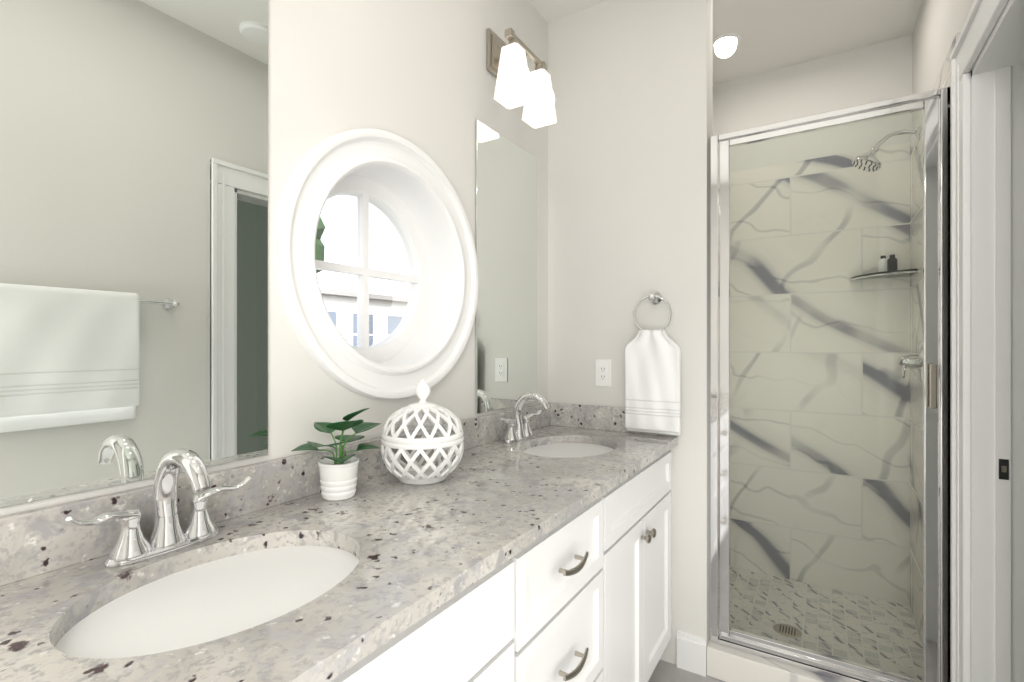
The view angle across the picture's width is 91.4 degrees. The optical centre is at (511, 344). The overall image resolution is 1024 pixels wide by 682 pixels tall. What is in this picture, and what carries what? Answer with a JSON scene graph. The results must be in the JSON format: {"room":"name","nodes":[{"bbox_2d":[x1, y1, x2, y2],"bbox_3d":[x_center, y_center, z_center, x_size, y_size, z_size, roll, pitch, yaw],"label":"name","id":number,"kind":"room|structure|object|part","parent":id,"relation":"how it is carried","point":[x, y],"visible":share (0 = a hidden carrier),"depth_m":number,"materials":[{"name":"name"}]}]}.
{"room":"bathroom","nodes":[
{"label":"bathroom","id":0,"kind":"room"},
{"bbox_2d":[0,0,547,515],"bbox_3d":[-0.306,-0.100,1.677,0.170,2.720,4.000,0,0,32],"label":"wall","id":1,"kind":"structure","parent":0,"point":[418,74],"depth_m":1.41,"materials":[{"name":"paint"}]},
{"bbox_2d":[0,402,551,585],"bbox_3d":[-0.351,0.310,1.419,0.021,0.100,1.979,0,0,32],"label":"backsplash","id":2,"kind":"structure","parent":1,"relation":"attached to","point":[40,540],"depth_m":0.95,"materials":[{"name":"grey stone"}]},
{"bbox_2d":[273,128,478,399],"bbox_3d":[-0.399,-0.223,1.496,0.199,0.762,0.762,0,0,32],"label":"window","id":3,"kind":"structure","parent":1,"relation":"in","point":[412,178],"depth_m":1.52,"materials":[{"name":"white paint"}]},
{"bbox_3d":[-0.458,-0.223,1.533,0.045,0.570,0.570,0,0,32],"label":"window sash","id":4,"kind":"part","parent":3,"relation":"part of","materials":[{"name":"white wood"}]},
{"bbox_2d":[487,28,556,127],"bbox_3d":[0.018,-1.015,1.852,0.192,0.316,0.296,0,0,32],"label":"sconce","id":5,"kind":"object","parent":1,"relation":"attached to","point":[518,84],"visible":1,"depth_m":1.84,"materials":[{"name":"white glass"}]},
{"bbox_2d":[552,402,656,433],"bbox_3d":[0.379,0.310,2.118,0.477,0.100,0.020,0,0,32],"label":"backsplash","id":6,"kind":"structure","parent":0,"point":[563,414],"depth_m":2.13,"materials":[{"name":"grey stone"}]},
{"bbox_2d":[548,0,712,664],"bbox_3d":[0.784,-0.100,2.617,0.683,2.720,1.250,0,0,32],"label":"wall","id":7,"kind":"structure","parent":0,"point":[630,132],"depth_m":2.05,"materials":[{"name":"paint"}]},
{"bbox_2d":[596,359,610,386],"bbox_3d":[0.388,0.120,2.123,0.070,0.115,0.007,0,0,32],"label":"electrical outlet cover","id":8,"kind":"object","parent":7,"relation":"attached to","point":[603,372],"visible":1,"depth_m":2.12,"materials":[{"name":"white plastic"}]},
{"bbox_2d":[625,292,679,434],"bbox_3d":[0.558,0.068,1.980,0.214,0.564,0.069,0,0,32],"label":"towel ring","id":9,"kind":"object","parent":7,"relation":"attached to","point":[652,381],"visible":1,"depth_m":1.96,"materials":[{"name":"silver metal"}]},
{"bbox_2d":[677,631,706,676],"bbox_3d":[0.035,1.192,0.727,1.415,0.135,2.750,0,0,32],"label":"baseboard","id":10,"kind":"structure","parent":7,"relation":"attached to","point":[691,653],"depth_m":1.92,"materials":[{"name":"white paint"}]},
{"bbox_2d":[648,660,724,681],"bbox_3d":[0.941,1.290,0.827,3.185,0.060,4.120,0,0,32],"label":"floor","id":11,"kind":"structure","parent":0,"point":[664,671],"depth_m":1.90,"materials":[{"name":"tile"}]},
{"bbox_2d":[316,442,677,681],"bbox_3d":[-0.106,0.825,1.273,0.592,0.870,1.967,0,0,32],"label":"bathroom vanity","id":12,"kind":"object","parent":11,"relation":"on","point":[542,553],"depth_m":1.15,"materials":[{"name":"white paint"}]},
{"bbox_2d":[0,426,677,681],"bbox_3d":[-0.117,0.375,1.272,0.575,0.030,1.979,0,0,32],"label":"countertop","id":13,"kind":"structure","parent":12,"relation":"on","point":[425,540],"depth_m":0.84,"materials":[{"name":"grey stone"}]},
{"bbox_2d":[0,0,267,508],"bbox_3d":[-0.666,-0.281,0.932,0.006,1.058,0.445,0,0,32],"label":"mirror","id":14,"kind":"object","parent":13,"relation":"on","point":[133,240],"visible":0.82,"depth_m":0.90,"materials":[{"name":"clear glass"}]},
{"bbox_2d":[65,448,250,567],"bbox_3d":[-0.567,0.269,0.855,0.160,0.182,0.285,0,0,32],"label":"faucet","id":15,"kind":"object","parent":13,"relation":"on","point":[133,544],"visible":1,"depth_m":0.86,"materials":[{"name":"silver metal"}]},
{"bbox_2d":[44,530,375,681],"bbox_3d":[-0.432,0.469,0.771,0.347,0.182,0.441,0,0,32],"label":"sink","id":16,"kind":"object","parent":13,"relation":"in","point":[133,628],"depth_m":0.76,"materials":[{"name":"white ceramic"}]},
{"bbox_2d":[292,408,381,500],"bbox_3d":[-0.405,0.255,1.184,0.155,0.210,0.208,0,0,32],"label":"potted plant","id":17,"kind":"object","parent":13,"relation":"on","point":[338,477],"visible":1,"depth_m":1.16,"materials":[{"name":"white ceramic"}]},
{"bbox_2d":[381,379,463,484],"bbox_3d":[-0.239,0.225,1.340,0.219,0.268,0.219,0,0,32],"label":"decorative jar","id":18,"kind":"object","parent":13,"relation":"on","point":[449,433],"visible":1,"depth_m":1.28,"materials":[{"name":"white ceramic"}]},
{"bbox_2d":[476,119,536,413],"bbox_3d":[-0.010,-0.281,1.981,0.006,1.058,0.446,0,0,32],"label":"mirror","id":19,"kind":"object","parent":13,"relation":"on","point":[506,252],"visible":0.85,"depth_m":1.95,"materials":[{"name":"clear glass"}]},
{"bbox_2d":[500,392,549,442],"bbox_3d":[0.069,0.269,1.873,0.160,0.182,0.285,0,0,32],"label":"faucet","id":20,"kind":"object","parent":13,"relation":"on","point":[518,429],"visible":1,"depth_m":1.88,"materials":[{"name":"silver metal"}]},
{"bbox_2d":[524,438,615,457],"bbox_3d":[0.204,0.469,1.789,0.347,0.182,0.441,0,0,32],"label":"sink","id":21,"kind":"object","parent":13,"relation":"in","point":[562,447],"depth_m":1.88,"materials":[{"name":"white ceramic"}]},
{"bbox_2d":[730,567,922,680],"bbox_3d":[1.221,1.242,2.248,0.995,0.035,0.847,0,0,32],"label":"shower floor","id":22,"kind":"structure","parent":11,"relation":"on","point":[850,616],"depth_m":2.22,"materials":[{"name":"tile"}]},
{"bbox_2d":[773,624,801,637],"bbox_3d":[1.180,1.224,2.140,0.108,0.002,0.108,0,0,32],"label":"shower drain","id":23,"kind":"object","parent":22,"relation":"on","point":[780,627],"depth_m":2.14,"materials":[{"name":"silver metal"}]},
{"bbox_2d":[528,0,921,85],"bbox_3d":[0.941,-1.490,0.827,3.185,0.060,4.120,0,0,32],"label":"ceiling","id":24,"kind":"structure","parent":0,"point":[776,34],"depth_m":2.29,"materials":[{"name":"white paint"}]},
{"bbox_2d":[713,33,741,51],"bbox_3d":[1.031,-1.457,2.410,0.144,0.006,0.144,0,0,32],"label":"recessed light","id":25,"kind":"object","parent":24,"relation":"in","point":[726,42],"visible":0.9,"depth_m":2.40,"materials":[{"name":"white paint"}]},
{"bbox_2d":[707,640,845,681],"bbox_3d":[1.085,1.205,1.763,0.731,0.110,0.132,0,0,32],"label":"sill","id":26,"kind":"structure","parent":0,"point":[726,663],"depth_m":1.83,"materials":[{"name":"stone"}]},
{"bbox_2d":[713,34,911,172],"bbox_3d":[1.523,-0.100,2.731,1.015,2.720,0.273,0,0,32],"label":"wall","id":27,"kind":"structure","parent":0,"point":[880,71],"depth_m":2.55,"materials":[{"name":"paint"}]},
{"bbox_2d":[730,33,959,643],"bbox_3d":[1.192,0.140,2.201,1.015,2.180,0.977,0,0,32],"label":"shower wall tile","id":28,"kind":"structure","parent":27,"relation":"attached to","point":[943,80],"depth_m":2.51,"materials":[{"name":"tile"}]},
{"bbox_2d":[852,125,919,171],"bbox_3d":[1.622,-0.848,2.175,0.236,0.164,0.116,0,0,32],"label":"shower head","id":29,"kind":"object","parent":28,"relation":"attached to","point":[871,158],"depth_m":2.17},
{"bbox_2d":[897,342,922,381],"bbox_3d":[1.637,0.070,2.054,0.083,0.164,0.164,0,0,32],"label":"shower valve","id":30,"kind":"object","parent":28,"relation":"attached to","point":[914,362],"depth_m":2.03,"materials":[{"name":"silver metal"}]},
{"bbox_2d":[850,254,917,280],"bbox_3d":[1.705,-0.365,2.306,0.234,0.106,0.234,0,0,32],"label":"shower shelf","id":31,"kind":"object","parent":27,"relation":"attached to","point":[890,262],"depth_m":2.29,"materials":[{"name":"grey glass"}]},
{"bbox_2d":[912,0,1008,135],"bbox_3d":[1.017,-0.100,0.850,0.120,2.720,4.000,0,0,32],"label":"wall","id":32,"kind":"structure","parent":0,"point":[939,24],"depth_m":1.91,"materials":[{"name":"paint"}]},
{"bbox_2d":[709,86,950,681],"bbox_3d":[1.075,0.170,1.756,0.720,1.960,0.069,0,0,32],"label":"shower door frame","id":33,"kind":"object","parent":32,"relation":"attached to","point":[934,105],"visible":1,"depth_m":1.71,"materials":[{"name":"silver metal"}]},
{"bbox_2d":[950,0,1023,681],"bbox_3d":[1.195,0.190,1.161,0.148,2.140,0.745,0,0,32],"label":"door frame","id":34,"kind":"structure","parent":32,"relation":"attached to","point":[987,368],"depth_m":1.37,"materials":[{"name":"white paint"}]},
{"label":"outside","id":35,"kind":"structure","parent":0,"visible":0},
{"bbox_3d":[-9.018,4.810,25.693,39.600,0.100,90.000,0,0,32],"label":"ground","id":36,"kind":"structure","parent":35,"visible":0},
{"bbox_2d":[315,217,325,272],"bbox_3d":[-5.657,0.447,11.010,2.719,8.626,3.173,0,0,32],"label":"tree","id":37,"kind":"object","parent":36,"relation":"on","point":[318,244],"depth_m":11.61,"materials":[{"name":"green plant"}]},
{"bbox_2d":[320,288,408,346],"bbox_3d":[-7.152,1.400,24.527,8.600,6.720,50.600,0,0,32],"label":"building","id":38,"kind":"structure","parent":36,"relation":"on","point":[336,297],"depth_m":18.85,"materials":[{"name":"white"}]}
]}

